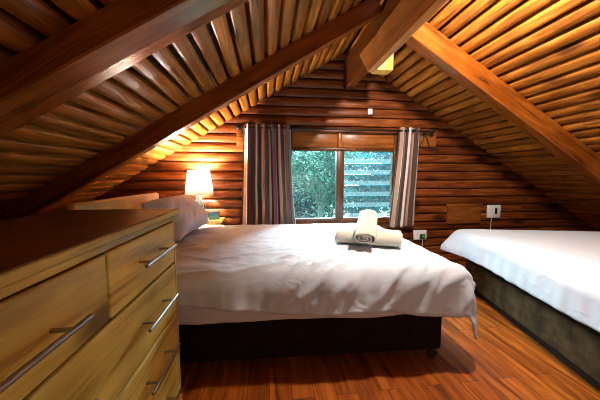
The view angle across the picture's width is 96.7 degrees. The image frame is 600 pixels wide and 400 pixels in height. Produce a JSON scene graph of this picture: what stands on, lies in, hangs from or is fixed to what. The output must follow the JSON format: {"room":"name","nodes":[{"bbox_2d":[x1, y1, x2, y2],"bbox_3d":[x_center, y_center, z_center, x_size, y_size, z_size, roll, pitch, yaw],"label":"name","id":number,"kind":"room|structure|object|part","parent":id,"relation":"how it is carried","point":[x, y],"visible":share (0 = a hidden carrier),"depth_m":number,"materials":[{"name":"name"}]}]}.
{"room":"attic bedroom","nodes":[
{"label":"attic bedroom","id":0,"kind":"room"},
{"bbox_2d":[0,0,599,230],"bbox_3d":[0.837,-0.331,0.818,8.836,2.723,5.111,-1,5,-7],"label":"ceiling","id":1,"kind":"structure","parent":0,"point":[97,119],"depth_m":1.84,"materials":[{"name":"brown wood"}]},
{"bbox_2d":[0,0,248,138],"bbox_3d":[-0.970,-0.413,0.982,3.476,2.150,0.210,-1,5,-7],"label":"rafter","id":2,"kind":"object","parent":1,"relation":"attached to","point":[97,47],"visible":1,"depth_m":0.93,"materials":[{"name":"brown wood"}]},
{"bbox_2d":[0,0,381,219],"bbox_3d":[-1.090,-0.489,2.028,3.494,2.179,0.140,-1,5,-7],"label":"rafter","id":3,"kind":"object","parent":1,"relation":"attached to","point":[134,146],"visible":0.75,"depth_m":1.99,"materials":[{"name":"brown wood"}]},
{"bbox_2d":[405,21,599,188],"bbox_3d":[2.403,-0.515,2.466,3.509,2.205,0.140,-1,5,-7],"label":"rafter","id":4,"kind":"object","parent":1,"relation":"attached to","point":[427,41],"visible":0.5,"depth_m":2.31,"materials":[{"name":"brown wood"}]},
{"bbox_2d":[92,48,599,260],"bbox_3d":[0.535,-0.496,3.276,8.811,2.657,0.106,-1,5,-7],"label":"wall","id":5,"kind":"structure","parent":0,"point":[461,171],"depth_m":3.24,"materials":[{"name":"brown wood"}]},
{"bbox_2d":[236,129,242,146],"bbox_3d":[-0.684,-0.708,3.048,0.078,0.200,0.016,-1,5,-7],"label":"board","id":6,"kind":"object","parent":5,"relation":"attached to","point":[238,132],"visible":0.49,"depth_m":3.04,"materials":[{"name":"brown wood"}]},
{"bbox_2d":[236,125,434,136],"bbox_3d":[0.455,-0.803,3.119,2.357,0.087,0.100,-1,5,-7],"label":"curtain rod","id":7,"kind":"object","parent":5,"relation":"attached to","point":[238,127],"visible":0.84,"depth_m":3.09,"materials":[{"name":"black metal"}]},
{"bbox_2d":[241,123,295,224],"bbox_3d":[-0.362,-0.278,3.037,0.639,1.145,0.124,-1,5,-7],"label":"curtain","id":8,"kind":"object","parent":7,"relation":"hanging from","point":[267,184],"visible":0.98,"depth_m":3.04,"materials":[{"name":"fabric"}]},
{"bbox_3d":[0.459,-0.818,3.095,2.260,0.022,0.022,-1,5,-7],"label":"rod","id":9,"kind":"part","parent":7,"relation":"part of","materials":[{"name":"black metal"}]},
{"bbox_2d":[388,127,419,227],"bbox_3d":[1.273,-0.266,3.244,0.366,1.205,0.090,-1,5,-7],"label":"curtain","id":10,"kind":"object","parent":7,"relation":"hanging from","point":[402,209],"visible":0.98,"depth_m":3.24,"materials":[{"name":"fabric"}]},
{"bbox_2d":[291,131,397,221],"bbox_3d":[0.530,-0.280,3.260,1.350,1.080,0.089,-1,5,-7],"label":"window","id":11,"kind":"structure","parent":5,"relation":"in","point":[340,142],"depth_m":3.22,"materials":[{"name":"brown wood"}]},
{"bbox_3d":[0.472,-0.720,3.207,0.040,0.184,0.073,-1,5,-7],"label":"header post","id":12,"kind":"part","parent":11,"relation":"part of","materials":[{"name":"brown wood"}]},
{"bbox_3d":[0.526,-0.186,3.276,0.010,0.810,0.042,-1,5,-7],"label":"louvre rail","id":13,"kind":"part","parent":11,"relation":"part of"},
{"bbox_3d":[1.148,-0.193,3.352,0.010,0.810,0.042,-1,5,-7],"label":"louvre rail","id":14,"kind":"part","parent":11,"relation":"part of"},
{"bbox_2d":[367,109,372,114],"bbox_3d":[0.835,-1.055,3.191,0.055,0.065,0.039,-1,5,-7],"label":"wall fitting","id":15,"kind":"object","parent":5,"relation":"attached to","point":[369,111],"visible":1,"depth_m":3.17,"materials":[{"name":"white plastic"}]},
{"bbox_2d":[413,230,426,239],"bbox_3d":[1.532,0.445,3.410,0.170,0.120,0.037,-1,5,-7],"label":"wall socket","id":16,"kind":"object","parent":5,"relation":"attached to","point":[416,233],"visible":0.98,"depth_m":3.40,"materials":[{"name":"white plastic"}]},
{"bbox_2d":[419,133,436,146],"bbox_3d":[1.501,-0.747,3.313,0.400,0.170,0.016,-1,5,-7],"label":"board","id":17,"kind":"object","parent":5,"relation":"attached to","point":[431,137],"visible":0.52,"depth_m":3.32,"materials":[{"name":"brown wood"}]},
{"bbox_2d":[420,134,439,151],"bbox_3d":[1.605,-0.700,3.290,0.271,0.223,0.024,-1,5,-9],"label":"cable","id":18,"kind":"object","parent":17,"relation":"attached to","point":[425,134],"visible":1,"depth_m":3.29,"materials":[{"name":"black plastic"}]},
{"bbox_2d":[446,204,482,223],"bbox_3d":[2.127,0.176,3.461,0.500,0.255,0.028,-1,5,-7],"label":"wall panel","id":19,"kind":"object","parent":5,"relation":"attached to","point":[456,213],"visible":1,"depth_m":3.45,"materials":[{"name":"brown wood"}]},
{"bbox_3d":[2.127,0.063,3.451,0.500,0.028,0.028,-1,5,-7],"label":"rail","id":20,"kind":"part","parent":19,"relation":"part of","materials":[{"name":"brown wood"}]},
{"bbox_2d":[486,205,500,217],"bbox_3d":[2.545,0.150,3.505,0.180,0.170,0.045,-1,5,-7],"label":"wall switch","id":21,"kind":"object","parent":5,"relation":"attached to","point":[493,211],"visible":1,"depth_m":3.49,"materials":[{"name":"white plastic"}]},
{"bbox_2d":[180,260,599,399],"bbox_3d":[0.836,1.071,0.950,8.731,0.060,5.090,-1,5,-7],"label":"floor","id":22,"kind":"structure","parent":0,"point":[504,362],"depth_m":1.52,"materials":[{"name":"brown wood"}]},
{"bbox_2d":[0,208,182,399],"bbox_3d":[-0.725,0.574,0.713,0.521,0.972,1.117,-1,5,-7],"label":"dresser","id":23,"kind":"object","parent":22,"relation":"on","point":[89,300],"visible":1,"depth_m":0.68,"materials":[{"name":"brown wood"}]},
{"bbox_3d":[-0.459,0.266,0.447,0.050,0.012,0.270,-1,5,-7],"label":"handle","id":24,"kind":"part","parent":23,"relation":"part of","materials":[{"name":"metal"}]},
{"bbox_3d":[-0.493,0.260,0.452,0.018,0.186,0.536,-1,5,-7],"label":"drawer","id":25,"kind":"part","parent":23,"relation":"part of","materials":[{"name":"brown wood"}]},
{"bbox_3d":[-0.740,0.105,0.670,0.491,0.024,1.117,-1,5,-7],"label":"edge frame","id":26,"kind":"part","parent":23,"relation":"part of","materials":[{"name":"brown wood"}]},
{"bbox_3d":[-0.524,0.452,0.726,0.018,0.225,1.053,-1,5,-7],"label":"drawer","id":27,"kind":"part","parent":23,"relation":"part of","materials":[{"name":"brown wood"}]},
{"bbox_3d":[-0.557,0.214,0.977,0.018,0.186,0.507,-1,5,-7],"label":"drawer","id":28,"kind":"part","parent":23,"relation":"part of","materials":[{"name":"brown wood"}]},
{"bbox_3d":[-0.524,0.672,0.745,0.018,0.197,1.053,-1,5,-7],"label":"drawer","id":29,"kind":"part","parent":23,"relation":"part of","materials":[{"name":"brown wood"}]},
{"bbox_3d":[-0.525,0.201,0.984,0.050,0.012,0.270,-1,5,-7],"label":"handle","id":30,"kind":"part","parent":23,"relation":"part of","materials":[{"name":"metal"}]},
{"bbox_3d":[-0.525,0.416,1.003,0.050,0.012,0.270,-1,5,-7],"label":"handle","id":31,"kind":"part","parent":23,"relation":"part of","materials":[{"name":"metal"}]},
{"bbox_3d":[-0.525,0.636,1.022,0.050,0.012,0.270,-1,5,-7],"label":"handle","id":32,"kind":"part","parent":23,"relation":"part of","materials":[{"name":"metal"}]},
{"bbox_3d":[-0.524,0.879,0.763,0.018,0.202,1.053,-1,5,-7],"label":"drawer","id":33,"kind":"part","parent":23,"relation":"part of","materials":[{"name":"brown wood"}]},
{"bbox_3d":[-0.525,0.843,1.041,0.050,0.012,0.270,-1,5,-7],"label":"handle","id":34,"kind":"part","parent":23,"relation":"part of","materials":[{"name":"metal"}]},
{"bbox_2d":[205,217,224,224],"bbox_3d":[-1.082,0.512,2.978,0.465,0.600,0.237,-1,5,-7],"label":"nightstand","id":35,"kind":"object","parent":22,"relation":"on","point":[220,221],"visible":0.15,"depth_m":2.88,"materials":[{"name":"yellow wood"}]},
{"bbox_2d":[185,170,213,210],"bbox_3d":[-1.098,-0.053,2.914,0.298,0.535,0.298,-1,5,-7],"label":"table lamp","id":36,"kind":"object","parent":35,"relation":"on","point":[198,182],"visible":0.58,"depth_m":2.80,"materials":[{"name":"white fabric"}]},
{"bbox_3d":[-1.098,-0.190,2.902,0.298,0.260,0.298,-1,5,-7],"label":"lamp shade","id":37,"kind":"part","parent":36,"relation":"part of","materials":[{"name":"white fabric"}]},
{"bbox_3d":[-1.098,0.066,2.925,0.092,0.224,0.092,-1,5,-7],"label":"glass","id":38,"kind":"part","parent":36,"relation":"part of","materials":[{"name":"beige glass"}]},
{"bbox_2d":[208,211,219,219],"bbox_3d":[-0.949,0.170,2.952,0.110,0.085,0.070,-1,5,-7],"label":"box","id":39,"kind":"object","parent":35,"relation":"on","point":[213,215],"visible":0.97,"depth_m":2.92,"materials":[{"name":"teal plastic"}]},
{"bbox_2d":[67,192,441,362],"bbox_3d":[-0.213,0.441,2.152,2.060,0.984,1.380,0,5,-5],"label":"bed","id":40,"kind":"object","parent":22,"relation":"on","point":[313,336],"visible":0.24,"depth_m":1.54,"materials":[{"name":"brown fabric"}]},
{"bbox_3d":[-1.200,0.426,1.866,0.045,0.905,0.980,0,5,-5],"label":"headboard","id":41,"kind":"part","parent":40,"relation":"part of","materials":[{"name":"brown wood"}]},
{"bbox_2d":[178,306,400,324],"bbox_3d":[-0.117,0.601,1.464,1.905,0.133,0.023,0,5,-5],"label":"sheet","id":42,"kind":"object","parent":40,"relation":"on","point":[187,315],"visible":0.2,"depth_m":1.44,"materials":[{"name":"white fabric"}]},
{"bbox_2d":[175,223,477,339],"bbox_3d":[-0.074,0.510,2.175,2.161,0.459,1.575,0,5,-5],"label":"duvet","id":43,"kind":"object","parent":40,"relation":"on","point":[279,269],"visible":0.72,"depth_m":1.48,"materials":[{"name":"white fabric"}]},
{"bbox_2d":[141,194,208,240],"bbox_3d":[-1.002,0.129,2.234,0.336,0.332,0.720,0,5,-3],"label":"pillow","id":44,"kind":"object","parent":43,"relation":"on","point":[191,216],"visible":0.73,"depth_m":2.05,"materials":[{"name":"fabric"}]},
{"bbox_2d":[335,227,402,246],"bbox_3d":[0.499,0.266,1.957,0.465,0.106,0.241,2,5,17],"label":"towel","id":45,"kind":"object","parent":43,"relation":"on","point":[385,237],"visible":0.68,"depth_m":1.87,"materials":[{"name":"white fabric"}]},
{"bbox_2d":[354,210,377,243],"bbox_3d":[0.483,0.182,1.925,0.143,0.181,0.426,2,5,17],"label":"towel","id":46,"kind":"object","parent":45,"relation":"on","point":[366,227],"visible":1,"depth_m":1.82,"materials":[{"name":"white fabric"}]},
{"bbox_2d":[465,260,599,389],"bbox_3d":[2.326,0.687,1.643,1.500,0.560,2.000,0,5,5],"label":"bed","id":47,"kind":"object","parent":22,"relation":"on","point":[576,344],"visible":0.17,"depth_m":1.72,"materials":[{"name":"brown fabric"}]},
{"bbox_2d":[440,229,599,332],"bbox_3d":[2.246,0.480,1.690,1.780,0.267,2.117,0,5,5],"label":"duvet","id":48,"kind":"object","parent":47,"relation":"on","point":[561,269],"visible":1,"depth_m":1.80,"materials":[{"name":"white fabric"}]},
{"bbox_3d":[1.136,-0.069,-1.602,8.811,2.657,0.106,-1,5,-7],"label":"wall","id":49,"kind":"structure","parent":0,"visible":0},
{"bbox_2d":[344,0,400,89],"bbox_3d":[0.856,-1.252,0.739,0.095,0.335,4.850,-1,5,-7],"label":"ridge beam","id":50,"kind":"structure","parent":49,"relation":"attached to","point":[355,70],"depth_m":2.59,"materials":[{"name":"brown wood"}]},
{"bbox_2d":[371,53,393,74],"bbox_3d":[0.773,-1.353,2.505,0.168,0.300,0.120,-1,5,-7],"label":"ceiling lamp","id":51,"kind":"object","parent":50,"relation":"attached to","point":[386,67],"visible":0.37,"depth_m":2.46,"materials":[{"name":"yellow glass"}]},
{"bbox_2d":[360,0,447,71],"bbox_3d":[0.824,-1.029,0.401,0.054,0.230,4.150,-1,5,-7],"label":"plank","id":52,"kind":"object","parent":50,"relation":"attached to","point":[408,16],"visible":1,"depth_m":1.74,"materials":[{"name":"brown wood"}]},
{"label":"outside","id":53,"kind":"structure","parent":0,"visible":0},
{"bbox_2d":[297,200,389,217],"bbox_3d":[-3.881,1.000,31.821,80.000,0.100,56.300,-1,5,-7],"label":"ground","id":54,"kind":"structure","parent":53,"point":[381,213],"depth_m":27.05,"materials":[{"name":"white"}]},
{"bbox_2d":[292,164,351,217],"bbox_3d":[-0.404,0.912,7.947,3.764,4.241,2.925,3,6,29],"label":"tree","id":55,"kind":"object","parent":54,"relation":"on","point":[298,208],"visible":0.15,"depth_m":7.69,"materials":[{"name":"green plant"}]},
{"bbox_2d":[292,151,375,217],"bbox_3d":[0.394,0.717,6.208,2.956,4.942,2.050,-1,5,-7],"label":"tree","id":56,"kind":"object","parent":54,"relation":"on","point":[321,195],"visible":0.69,"depth_m":6.17,"materials":[{"name":"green plant"}]},
{"bbox_2d":[292,151,378,215],"bbox_3d":[1.459,0.027,10.577,6.704,5.550,3.049,0,5,-3],"label":"tree","id":57,"kind":"object","parent":54,"relation":"on","point":[294,155],"visible":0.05,"depth_m":10.00,"materials":[{"name":"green plant"}]},
{"bbox_2d":[304,152,390,216],"bbox_3d":[1.593,0.680,6.824,3.625,4.903,2.518,1,5,6],"label":"tree","id":58,"kind":"object","parent":54,"relation":"on","point":[376,193],"visible":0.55,"depth_m":6.41,"materials":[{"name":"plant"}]}
]}

